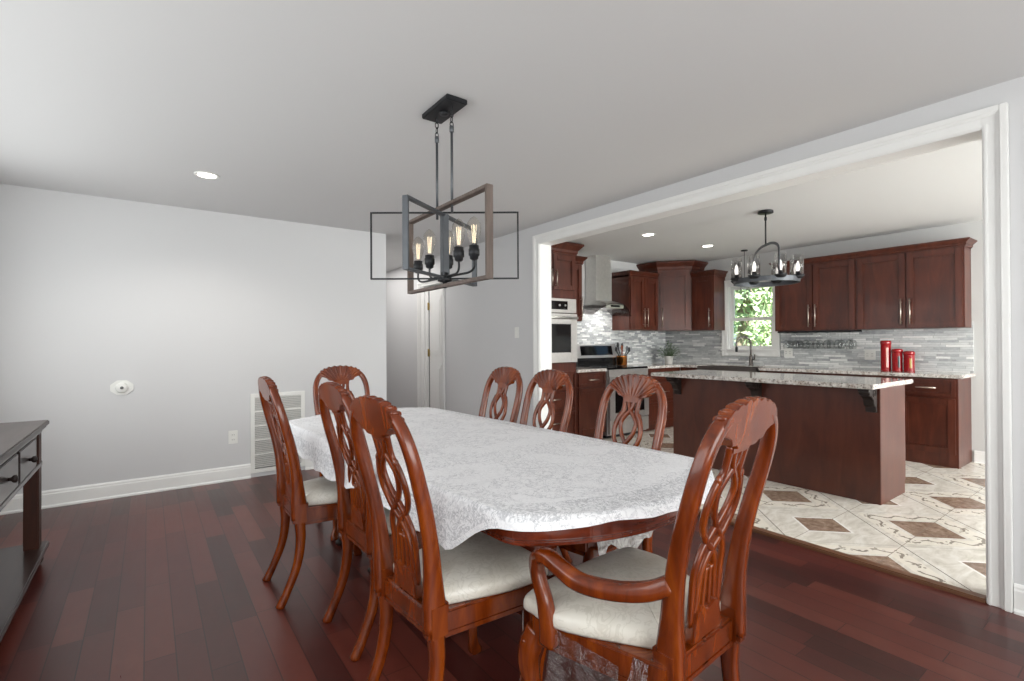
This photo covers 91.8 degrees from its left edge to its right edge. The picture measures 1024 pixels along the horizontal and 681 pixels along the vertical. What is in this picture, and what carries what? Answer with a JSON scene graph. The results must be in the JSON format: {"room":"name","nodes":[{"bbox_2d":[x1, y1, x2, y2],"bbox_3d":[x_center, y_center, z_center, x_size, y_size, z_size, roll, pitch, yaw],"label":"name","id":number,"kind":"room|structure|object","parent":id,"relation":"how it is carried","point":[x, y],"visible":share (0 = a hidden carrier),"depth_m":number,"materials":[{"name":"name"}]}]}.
{"room":"dining room","nodes":[
{"label":"dining room","id":0,"kind":"room"},
{"bbox_2d":[0,184,386,493],"bbox_3d":[-2.736,0.060,4.497,3.295,2.440,0.120,0,0,-36],"label":"wall","id":1,"kind":"structure","parent":0,"point":[188,307],"depth_m":4.24,"materials":[{"name":"grey paint"}]},
{"bbox_2d":[110,380,133,394],"bbox_3d":[-3.192,0.386,4.063,0.152,0.118,0.037,0,0,-36],"label":"inlet","id":2,"kind":"object","parent":1,"relation":"attached to","point":[120,387],"visible":1,"depth_m":4.06,"materials":[{"name":"plastic"}]},
{"bbox_2d":[0,464,250,514],"bbox_3d":[-3.175,1.214,4.075,1.845,0.132,0.026,0,0,-36],"label":"baseboard","id":3,"kind":"structure","parent":1,"relation":"attached to","point":[131,487],"depth_m":4.10,"materials":[{"name":"white wood"}]},
{"bbox_2d":[228,430,237,443],"bbox_3d":[-2.552,0.884,4.544,0.076,0.120,0.010,0,0,-36],"label":"wall outlet","id":4,"kind":"object","parent":1,"relation":"attached to","point":[232,435],"visible":1,"depth_m":4.54,"materials":[{"name":"plastic"}]},
{"bbox_2d":[250,391,304,473],"bbox_3d":[-2.243,0.869,4.768,0.480,0.740,0.014,0,0,-36],"label":"air vent","id":5,"kind":"object","parent":1,"relation":"in","point":[262,458],"visible":0.48,"depth_m":4.69,"materials":[{"name":"plastic"}]},
{"bbox_2d":[305,459,313,469],"bbox_3d":[-1.701,1.212,5.154,0.850,0.132,0.026,0,0,-36],"label":"baseboard","id":6,"kind":"structure","parent":1,"relation":"attached to","point":[308,463],"depth_m":4.92,"materials":[{"name":"white wood"}]},
{"bbox_2d":[0,0,1023,271],"bbox_3d":[0.472,-1.234,4.136,8.050,0.110,12.300,0,0,-36],"label":"ceiling","id":7,"kind":"structure","parent":0,"point":[303,111],"depth_m":2.49,"materials":[{"name":"white paint"}]},
{"bbox_2d":[194,171,219,178],"bbox_3d":[-2.153,-1.165,3.505,0.160,0.007,0.160,0,0,-36],"label":"recessed light","id":8,"kind":"object","parent":7,"relation":"in","point":[202,174],"visible":1,"depth_m":3.50,"materials":[{"name":"plastic"}]},
{"bbox_2d":[370,93,518,293],"bbox_3d":[-0.342,-0.723,2.513,0.618,0.920,0.830,0,0,-36],"label":"lantern chandelier","id":9,"kind":"object","parent":7,"relation":"hanging from","point":[448,105],"visible":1,"depth_m":2.46,"materials":[{"name":"black metal"}]},
{"bbox_2d":[413,261,422,273],"bbox_3d":[-0.521,-0.406,2.758,0.052,0.068,0.051,0,0,-36],"label":"socket","id":10,"kind":"object","parent":9,"relation":"attached to","point":[417,264],"depth_m":2.74,"materials":[{"name":"black metal"}]},
{"bbox_2d":[425,255,434,268],"bbox_3d":[-0.428,-0.408,2.580,0.052,0.068,0.051,0,0,-36],"label":"socket","id":11,"kind":"object","parent":9,"relation":"attached to","point":[429,259],"depth_m":2.56,"materials":[{"name":"black metal"}]},
{"bbox_2d":[449,255,452,268],"bbox_3d":[-0.332,-0.408,2.592,0.052,0.068,0.051,0,0,-36],"label":"socket","id":12,"kind":"object","parent":9,"relation":"attached to","point":[450,256],"depth_m":2.57,"materials":[{"name":"black metal"}]},
{"bbox_2d":[453,246,463,261],"bbox_3d":[-0.253,-0.410,2.364,0.052,0.068,0.051,0,0,-36],"label":"socket","id":13,"kind":"object","parent":9,"relation":"attached to","point":[458,253],"depth_m":2.34,"materials":[{"name":"black metal"}]},
{"bbox_2d":[469,245,479,259],"bbox_3d":[-0.177,-0.410,2.322,0.052,0.068,0.051,0,0,-36],"label":"socket","id":14,"kind":"object","parent":9,"relation":"attached to","point":[474,251],"depth_m":2.30,"materials":[{"name":"black metal"}]},
{"bbox_2d":[641,233,655,236],"bbox_3d":[1.527,-1.184,5.564,0.160,0.007,0.160,0,0,-36],"label":"recessed light","id":15,"kind":"object","parent":7,"relation":"in","point":[644,234],"visible":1,"depth_m":5.54,"materials":[{"name":"plastic"}]},
{"bbox_2d":[741,250,749,300],"bbox_3d":[3.060,-0.858,6.535,0.124,0.665,0.124,0,0,-36],"label":"pendant","id":16,"kind":"object","parent":7,"relation":"hanging from","point":[744,251],"visible":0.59,"depth_m":6.53,"materials":[{"name":"black metal"}]},
{"bbox_2d":[730,209,804,286],"bbox_3d":[2.343,-0.860,4.585,0.599,0.672,0.598,0,0,25],"label":"ring chandelier","id":17,"kind":"object","parent":7,"relation":"hanging from","point":[779,278],"visible":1,"depth_m":4.50,"materials":[{"name":"black metal"}]},
{"bbox_2d":[730,258,741,281],"bbox_3d":[2.077,-0.650,4.594,0.104,0.210,0.102,0,0,-36],"label":"shade","id":18,"kind":"object","parent":17,"relation":"attached to","point":[736,278],"depth_m":4.58,"materials":[{"name":"clear glass"}]},
{"bbox_2d":[748,263,758,284],"bbox_3d":[2.355,-0.650,4.852,0.104,0.210,0.102,0,0,-36],"label":"bulb","id":19,"kind":"object","parent":17,"relation":"attached to","point":[756,282],"depth_m":4.84,"materials":[{"name":"white glass"}]},
{"bbox_2d":[748,254,760,278],"bbox_3d":[2.148,-0.651,4.402,0.104,0.210,0.102,0,0,-36],"label":"shade","id":20,"kind":"object","parent":17,"relation":"attached to","point":[754,275],"depth_m":4.39,"materials":[{"name":"clear glass"}]},
{"bbox_2d":[771,262,782,283],"bbox_3d":[2.541,-0.651,4.766,0.104,0.210,0.102,0,0,-36],"label":"shade","id":21,"kind":"object","parent":17,"relation":"attached to","point":[776,270],"depth_m":4.75,"materials":[{"name":"clear glass"}]},
{"bbox_2d":[774,252,786,276],"bbox_3d":[2.334,-0.653,4.316,0.104,0.210,0.102,0,0,-36],"label":"shade","id":22,"kind":"object","parent":17,"relation":"attached to","point":[780,272],"depth_m":4.31,"materials":[{"name":"clear glass"}]},
{"bbox_2d":[790,257,801,280],"bbox_3d":[2.612,-0.653,4.574,0.104,0.210,0.102,0,0,-36],"label":"shade","id":23,"kind":"object","parent":17,"relation":"attached to","point":[800,257],"depth_m":4.57,"materials":[{"name":"clear glass"}]},
{"bbox_2d":[792,254,804,278],"bbox_3d":[2.526,-0.653,4.388,0.104,0.210,0.102,0,0,-36],"label":"shade","id":24,"kind":"object","parent":17,"relation":"attached to","point":[798,276],"depth_m":4.37,"materials":[{"name":"clear glass"}]},
{"bbox_2d":[0,427,1023,680],"bbox_3d":[0.485,1.295,4.123,8.050,0.092,12.300,0,0,-36],"label":"floor","id":25,"kind":"structure","parent":0,"point":[168,585],"depth_m":2.40,"materials":[{"name":"brown wood"}]},
{"bbox_2d":[0,420,48,642],"bbox_3d":[-2.184,0.858,1.843,0.440,0.812,2.270,0,0,-36],"label":"console table","id":26,"kind":"object","parent":25,"relation":"on","point":[21,462],"visible":1,"depth_m":2.49,"materials":[{"name":"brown wood"}]},
{"bbox_2d":[0,540,48,642],"bbox_3d":[-2.186,1.176,1.838,0.430,0.055,2.270,0,0,-36],"label":"shelf","id":27,"kind":"object","parent":26,"relation":"attached to","point":[19,564],"depth_m":2.45,"materials":[{"name":"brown wood"}]},
{"bbox_2d":[258,376,361,609],"bbox_3d":[-1.000,0.723,2.623,0.593,1.095,0.475,0,0,-36],"label":"dining chair","id":28,"kind":"object","parent":25,"relation":"on","point":[312,501],"visible":0.77,"depth_m":2.45,"materials":[{"name":"brown wood"}]},
{"bbox_2d":[303,476,336,505],"bbox_3d":[-0.935,0.781,2.667,0.432,0.063,0.450,0,0,-36],"label":"cushion","id":29,"kind":"object","parent":28,"relation":"on","point":[321,491],"depth_m":2.48,"materials":[{"name":"beige fabric"}]},
{"bbox_2d":[313,365,369,540],"bbox_3d":[-1.112,0.728,3.472,0.475,1.095,0.593,0,0,-36],"label":"dining chair","id":30,"kind":"object","parent":25,"relation":"on","point":[339,374],"visible":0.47,"depth_m":3.65,"materials":[{"name":"brown wood"}]},
{"bbox_2d":[318,382,421,661],"bbox_3d":[-0.536,0.719,2.244,0.593,1.095,0.475,0,0,-38],"label":"dining chair","id":31,"kind":"object","parent":25,"relation":"on","point":[353,516],"visible":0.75,"depth_m":2.13,"materials":[{"name":"brown wood"}]},
{"bbox_2d":[384,507,416,534],"bbox_3d":[-0.473,0.776,2.290,0.432,0.063,0.450,0,0,-38],"label":"cushion","id":32,"kind":"object","parent":31,"relation":"on","point":[387,512],"depth_m":2.10,"materials":[{"name":"beige fabric"}]},
{"bbox_2d":[349,395,547,680],"bbox_3d":[-0.216,0.714,1.692,0.593,1.095,0.475,0,0,-40],"label":"dining chair","id":33,"kind":"object","parent":25,"relation":"on","point":[443,593],"visible":0.94,"depth_m":1.57,"materials":[{"name":"brown wood"}]},
{"bbox_2d":[393,531,547,603],"bbox_3d":[-0.154,0.772,1.741,0.432,0.063,0.450,0,0,-40],"label":"cushion","id":34,"kind":"object","parent":33,"relation":"on","point":[482,569],"depth_m":1.62,"materials":[{"name":"beige fabric"}]},
{"bbox_2d":[479,366,522,422],"bbox_3d":[-0.255,0.722,3.175,0.593,1.095,0.475,0,0,-36],"label":"dining chair","id":35,"kind":"object","parent":25,"relation":"on","point":[506,376],"visible":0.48,"depth_m":3.30,"materials":[{"name":"brown wood"}]},
{"bbox_2d":[335,511,677,680],"bbox_3d":[-0.309,0.879,2.567,1.034,0.757,2.589,0,0,-39],"label":"dining table","id":36,"kind":"object","parent":25,"relation":"on","point":[530,541],"visible":0.06,"depth_m":1.46,"materials":[{"name":"brown wood"}]},
{"bbox_2d":[289,407,714,549],"bbox_3d":[-0.314,0.586,2.570,1.118,0.182,2.657,0,0,-39],"label":"tablecloth","id":37,"kind":"object","parent":36,"relation":"on","point":[481,473],"visible":0.75,"depth_m":1.83,"materials":[{"name":"white fabric"}]},
{"bbox_2d":[520,369,573,563],"bbox_3d":[0.020,0.719,2.799,0.593,1.095,0.475,0,0,-36],"label":"dining chair","id":38,"kind":"object","parent":25,"relation":"on","point":[550,381],"visible":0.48,"depth_m":2.91,"materials":[{"name":"brown wood"}]},
{"bbox_2d":[551,242,583,434],"bbox_3d":[0.314,0.050,6.019,0.905,2.420,0.690,0,0,-36],"label":"tall cabinet","id":39,"kind":"object","parent":25,"relation":"on","point":[563,264],"visible":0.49,"depth_m":5.90,"materials":[{"name":"brown wood"}]},
{"bbox_2d":[551,298,578,362],"bbox_3d":[0.335,-0.116,5.989,0.725,0.755,0.664,0,0,-36],"label":"wall oven","id":40,"kind":"object","parent":39,"relation":"in","point":[564,320],"visible":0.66,"depth_m":5.86,"materials":[{"name":"metal"}]},
{"bbox_2d":[576,371,605,437],"bbox_3d":[0.830,0.826,6.407,0.515,0.866,0.663,0,0,-36],"label":"base cabinet","id":41,"kind":"object","parent":25,"relation":"on","point":[590,386],"visible":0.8,"depth_m":6.14,"materials":[{"name":"brown wood"}]},
{"bbox_2d":[576,367,606,372],"bbox_3d":[0.816,0.374,6.421,0.516,0.035,0.634,0,0,-36],"label":"countertop","id":42,"kind":"structure","parent":41,"relation":"on","point":[578,369],"depth_m":6.21,"materials":[{"name":"stone"}]},
{"bbox_2d":[557,374,667,562],"bbox_3d":[0.412,0.714,2.313,0.587,1.095,0.502,0,0,-36],"label":"dining chair","id":43,"kind":"object","parent":25,"relation":"on","point":[633,388],"visible":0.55,"depth_m":2.40,"materials":[{"name":"brown wood"}]},
{"bbox_2d":[576,344,648,437],"bbox_3d":[1.374,0.656,6.760,0.774,1.203,0.712,0,0,-36],"label":"range cooker","id":44,"kind":"object","parent":25,"relation":"on","point":[599,355],"visible":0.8,"depth_m":6.69,"materials":[{"name":"metal"}]},
{"bbox_2d":[579,365,647,369],"bbox_3d":[1.368,0.363,6.767,0.774,0.023,0.570,0,0,-36],"label":"cooktop","id":45,"kind":"object","parent":44,"relation":"in","point":[609,367],"depth_m":6.70,"materials":[{"name":"black glass"}]},
{"bbox_2d":[518,396,777,680],"bbox_3d":[0.394,0.699,1.429,0.615,1.116,0.625,0,0,-41],"label":"armchair","id":46,"kind":"object","parent":25,"relation":"on","point":[627,613],"visible":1,"depth_m":1.31,"materials":[{"name":"brown wood"}]},
{"bbox_2d":[524,547,720,648],"bbox_3d":[0.356,0.759,1.504,0.556,0.064,0.432,0,0,-41],"label":"cushion","id":47,"kind":"object","parent":46,"relation":"on","point":[603,624],"depth_m":1.36,"materials":[{"name":"beige fabric"}]},
{"bbox_2d":[643,367,679,430],"bbox_3d":[1.987,0.824,7.253,0.768,0.866,0.663,0,0,-36],"label":"base cabinet","id":48,"kind":"object","parent":25,"relation":"on","point":[653,401],"visible":0.27,"depth_m":6.99,"materials":[{"name":"brown wood"}]},
{"bbox_2d":[681,367,696,370],"bbox_3d":[2.719,0.820,7.263,0.533,0.866,0.288,0,0,-36],"label":"base cabinet","id":49,"kind":"object","parent":25,"relation":"on","point":[682,368],"visible":0.15,"depth_m":7.16,"materials":[{"name":"brown wood"}]},
{"bbox_2d":[673,378,905,504],"bbox_3d":[2.449,0.801,4.622,0.560,0.881,1.822,0,0,-36],"label":"kitchen island","id":50,"kind":"object","parent":25,"relation":"on","point":[827,440],"visible":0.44,"depth_m":4.05,"materials":[{"name":"brown wood"}]},
{"bbox_2d":[666,377,680,393],"bbox_3d":[1.656,0.462,5.087,0.170,0.189,0.082,0,0,-36],"label":"corbel","id":51,"kind":"object","parent":50,"relation":"attached to","point":[675,382],"visible":0.98,"depth_m":5.08,"materials":[{"name":"metal"}]},
{"bbox_2d":[745,382,761,396],"bbox_3d":[2.146,0.456,4.417,0.170,0.189,0.082,0,0,-36],"label":"corbel","id":52,"kind":"object","parent":50,"relation":"attached to","point":[755,388],"visible":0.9,"depth_m":4.40,"materials":[{"name":"metal"}]},
{"bbox_2d":[651,370,912,389],"bbox_3d":[2.369,0.343,4.617,0.875,0.036,1.962,0,0,-36],"label":"island countertop","id":53,"kind":"structure","parent":50,"relation":"on","point":[871,383],"depth_m":4.25,"materials":[{"name":"stone"}]},
{"bbox_2d":[858,389,876,412],"bbox_3d":[2.660,0.449,3.715,0.170,0.189,0.082,0,0,-36],"label":"corbel","id":54,"kind":"object","parent":50,"relation":"attached to","point":[869,397],"visible":0.98,"depth_m":3.71,"materials":[{"name":"wood"}]},
{"bbox_2d":[760,370,829,374],"bbox_3d":[3.559,0.810,6.115,0.533,0.866,0.799,0,0,-36],"label":"base cabinet","id":55,"kind":"object","parent":25,"relation":"on","point":[760,370],"visible":0.07,"depth_m":5.95,"materials":[{"name":"brown wood"}]},
{"bbox_2d":[830,373,897,377],"bbox_3d":[3.984,0.805,5.534,0.533,0.866,0.638,0,0,-36],"label":"base cabinet","id":56,"kind":"object","parent":25,"relation":"on","point":[832,374],"visible":0.03,"depth_m":5.39,"materials":[{"name":"brown wood"}]},
{"bbox_2d":[898,376,971,468],"bbox_3d":[4.315,0.801,5.082,0.533,0.866,0.477,0,0,-36],"label":"base cabinet","id":57,"kind":"object","parent":25,"relation":"on","point":[938,424],"visible":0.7,"depth_m":4.91,"materials":[{"name":"brown wood"}]},
{"bbox_2d":[627,363,975,378],"bbox_3d":[3.083,0.361,6.159,1.249,0.035,3.734,0,0,-36],"label":"countertop","id":58,"kind":"structure","parent":57,"relation":"on","point":[954,375],"depth_m":5.64,"materials":[{"name":"stone"}]},
{"bbox_2d":[616,356,626,364],"bbox_3d":[1.601,0.289,7.241,0.158,0.135,0.158,0,0,-36],"label":"utensil crock","id":59,"kind":"object","parent":58,"relation":"on","point":[620,360],"visible":0.88,"depth_m":7.18,"materials":[{"name":"orange metal"}]},
{"bbox_2d":[656,340,679,363],"bbox_3d":[2.387,0.175,7.575,0.385,0.358,0.372,0,0,-36],"label":"potted herb","id":60,"kind":"object","parent":58,"relation":"on","point":[669,357],"visible":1,"depth_m":7.53,"materials":[{"name":"green plant"}]},
{"bbox_2d":[664,356,673,363],"bbox_3d":[2.390,0.296,7.571,0.144,0.115,0.144,0,0,-36],"label":"pot","id":61,"kind":"object","parent":60,"relation":"on","point":[668,359],"depth_m":7.52,"materials":[{"name":"white ceramic"}]},
{"bbox_2d":[697,365,759,371],"bbox_3d":[3.005,0.473,6.750,0.372,0.236,0.854,0,0,-36],"label":"sink","id":62,"kind":"object","parent":58,"relation":"in","point":[707,367],"visible":0.18,"depth_m":6.70,"materials":[{"name":"metal"}]},
{"bbox_2d":[735,336,754,365],"bbox_3d":[3.185,0.143,6.805,0.260,0.407,0.082,0,0,5],"label":"kitchen faucet","id":63,"kind":"object","parent":58,"relation":"on","point":[751,359],"visible":1,"depth_m":6.79,"materials":[{"name":"metal"}]},
{"bbox_2d":[880,340,891,370],"bbox_3d":[4.122,0.167,5.475,0.102,0.335,0.102,0,0,22],"label":"canister","id":64,"kind":"object","parent":58,"relation":"on","point":[885,346],"visible":1,"depth_m":5.44,"materials":[{"name":"red paint"}]},
{"bbox_2d":[891,349,902,370],"bbox_3d":[4.184,0.211,5.391,0.102,0.245,0.102,0,0,22],"label":"canister","id":65,"kind":"object","parent":58,"relation":"on","point":[897,354],"visible":0.98,"depth_m":5.35,"materials":[{"name":"red paint"}]},
{"bbox_2d":[903,351,914,371],"bbox_3d":[4.245,0.222,5.307,0.102,0.222,0.102,0,0,22],"label":"canister","id":66,"kind":"object","parent":58,"relation":"on","point":[908,356],"visible":1,"depth_m":5.27,"materials":[{"name":"red paint"}]},
{"bbox_2d":[582,260,643,363],"bbox_3d":[1.071,0.048,7.079,3.410,2.450,0.120,0,0,-36],"label":"wall","id":67,"kind":"structure","parent":0,"point":[616,266],"depth_m":7.35,"materials":[{"name":"grey paint"}]},
{"bbox_2d":[575,256,587,321],"bbox_3d":[0.704,-0.668,6.500,0.425,0.840,0.388,0,0,-36],"label":"upper cabinet","id":68,"kind":"object","parent":67,"relation":"attached to","point":[579,260],"visible":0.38,"depth_m":6.43,"materials":[{"name":"brown wood"}]},
{"bbox_2d":[584,255,623,309],"bbox_3d":[1.286,-0.758,6.876,0.756,0.838,0.470,0,0,-36],"label":"range hood","id":69,"kind":"object","parent":67,"relation":"attached to","point":[597,267],"visible":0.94,"depth_m":6.88,"materials":[{"name":"metal"}]},
{"bbox_2d":[577,303,665,364],"bbox_3d":[1.448,-0.086,7.275,2.550,0.885,0.010,0,0,-36],"label":"backsplash","id":70,"kind":"structure","parent":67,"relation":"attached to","point":[595,327],"depth_m":7.39,"materials":[{"name":"tile"}]},
{"bbox_2d":[611,270,658,330],"bbox_3d":[1.834,-0.572,7.327,0.632,0.845,0.388,0,0,-36],"label":"upper cabinet","id":71,"kind":"object","parent":67,"relation":"attached to","point":[637,291],"visible":1,"depth_m":7.17,"materials":[{"name":"brown wood"}]},
{"bbox_2d":[386,76,1023,587],"bbox_3d":[0.631,0.043,4.675,0.140,2.440,11.200,0,0,-36],"label":"wall","id":72,"kind":"structure","parent":0,"point":[481,320],"depth_m":5.24,"materials":[{"name":"grey paint"}]},
{"bbox_2d":[417,280,445,409],"bbox_3d":[-1.083,0.218,6.994,0.167,2.131,0.812,0,0,-36],"label":"door","id":73,"kind":"structure","parent":72,"relation":"in","point":[431,389],"depth_m":7.03,"materials":[{"name":"white wood"}]},
{"bbox_2d":[515,327,518,337],"bbox_3d":[0.050,-0.086,5.341,0.011,0.116,0.074,0,0,-36],"label":"light switch","id":74,"kind":"object","parent":72,"relation":"attached to","point":[516,328],"visible":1,"depth_m":5.33,"materials":[{"name":"plastic"}]},
{"bbox_2d":[532,102,1013,612],"bbox_3d":[1.322,0.087,3.731,0.194,2.336,3.488,0,0,-36],"label":"trim","id":75,"kind":"structure","parent":72,"relation":"attached to","point":[989,124],"depth_m":2.35,"materials":[{"name":"white wood"}]},
{"bbox_2d":[698,510,986,603],"bbox_3d":[1.286,1.250,3.695,0.062,0.029,3.306,0,0,-36],"label":"trim","id":76,"kind":"structure","parent":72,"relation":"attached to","point":[949,588],"depth_m":2.71,"materials":[{"name":"brown wood"}]},
{"bbox_2d":[1014,583,1023,616],"bbox_3d":[3.085,1.167,1.184,0.026,0.132,2.684,0,0,-36],"label":"baseboard","id":77,"kind":"structure","parent":72,"relation":"attached to","point":[1018,589],"depth_m":2.25,"materials":[{"name":"white wood"}]},
{"bbox_2d":[680,220,984,461],"bbox_3d":[4.901,0.017,4.851,0.140,2.450,8.240,0,0,-36],"label":"wall","id":78,"kind":"structure","parent":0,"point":[974,230],"depth_m":5.24,"materials":[{"name":"grey paint"}]},
{"bbox_2d":[636,260,707,331],"bbox_3d":[2.423,-0.657,7.521,0.702,1.020,0.772,0,0,-36],"label":"upper cabinet","id":79,"kind":"object","parent":78,"relation":"attached to","point":[674,277],"visible":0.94,"depth_m":7.35,"materials":[{"name":"brown wood"}]},
{"bbox_2d":[690,269,727,330],"bbox_3d":[2.861,-0.573,7.218,0.353,0.855,0.397,0,0,-36],"label":"upper cabinet","id":80,"kind":"object","parent":78,"relation":"attached to","point":[708,286],"visible":1,"depth_m":7.13,"materials":[{"name":"brown wood"}]},
{"bbox_2d":[720,280,780,356],"bbox_3d":[3.347,-0.322,6.935,0.185,1.089,0.839,0,0,-36],"label":"window","id":81,"kind":"structure","parent":78,"relation":"attached to","point":[728,348],"depth_m":7.05,"materials":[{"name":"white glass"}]},
{"bbox_2d":[769,252,856,330],"bbox_3d":[3.713,-0.561,6.096,0.303,0.880,0.965,0,0,-36],"label":"upper cabinet","id":82,"kind":"object","parent":78,"relation":"attached to","point":[825,298],"visible":0.82,"depth_m":5.96,"materials":[{"name":"brown wood"}]},
{"bbox_2d":[777,330,861,332],"bbox_3d":[3.752,-0.109,6.091,0.230,0.022,0.863,0,0,-36],"label":"stemware rack","id":83,"kind":"object","parent":82,"relation":"attached to","point":[825,331],"visible":0.99,"depth_m":6.03,"materials":[{"name":"black metal"}]},
{"bbox_2d":[665,322,973,372],"bbox_3d":[3.580,0.085,6.529,0.010,0.515,3.710,0,0,-36],"label":"backsplash","id":84,"kind":"structure","parent":78,"relation":"attached to","point":[936,349],"depth_m":5.93,"materials":[{"name":"tile"}]},
{"bbox_2d":[784,348,792,356],"bbox_3d":[3.603,0.157,6.477,0.010,0.116,0.110,0,0,-36],"label":"kitchen outlet","id":85,"kind":"object","parent":84,"relation":"attached to","point":[788,352],"visible":1,"depth_m":6.47,"materials":[{"name":"plastic"}]},
{"bbox_2d":[865,350,875,359],"bbox_3d":[4.141,0.165,5.743,0.010,0.116,0.110,0,0,-36],"label":"kitchen outlet","id":86,"kind":"object","parent":84,"relation":"attached to","point":[869,354],"visible":1,"depth_m":5.74,"materials":[{"name":"plastic"}]},
{"bbox_2d":[855,237,976,329],"bbox_3d":[4.287,-0.568,5.312,0.303,0.880,0.977,0,0,-36],"label":"upper cabinet","id":87,"kind":"object","parent":78,"relation":"attached to","point":[926,285],"visible":1,"depth_m":5.21,"materials":[{"name":"brown wood"}]},
{"bbox_2d":[974,450,984,463],"bbox_3d":[5.945,1.163,3.287,0.026,0.132,4.300,0,0,-36],"label":"baseboard","id":88,"kind":"structure","parent":78,"relation":"attached to","point":[979,456],"depth_m":4.99,"materials":[{"name":"white wood"}]},
{"label":"outside","id":89,"kind":"structure","parent":0,"visible":0},
{"bbox_3d":[21.116,1.672,27.831,53.050,0.200,80.000,0,0,-36],"label":"ground","id":90,"kind":"structure","parent":89,"visible":0},
{"bbox_2d":[734,287,771,345],"bbox_3d":[5.376,-0.694,11.504,4.132,4.638,4.438,0,0,-10],"label":"leafy tree","id":91,"kind":"object","parent":90,"relation":"on","point":[747,308],"visible":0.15,"depth_m":11.10,"materials":[{"name":"green plant"}]},
{"bbox_2d":[734,289,771,345],"bbox_3d":[8.292,-1.350,16.759,5.133,5.895,5.088,0,0,-36],"label":"leafy tree","id":92,"kind":"object","parent":90,"relation":"on","point":[765,335],"visible":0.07,"depth_m":15.45,"materials":[{"name":"green plant"}]},
{"bbox_2d":[735,296,771,345],"bbox_3d":[11.690,-2.618,23.961,7.151,8.450,7.642,0,0,33],"label":"leafy tree","id":93,"kind":"object","parent":90,"relation":"on","point":[757,296],"visible":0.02,"depth_m":23.75,"materials":[{"name":"green plant"}]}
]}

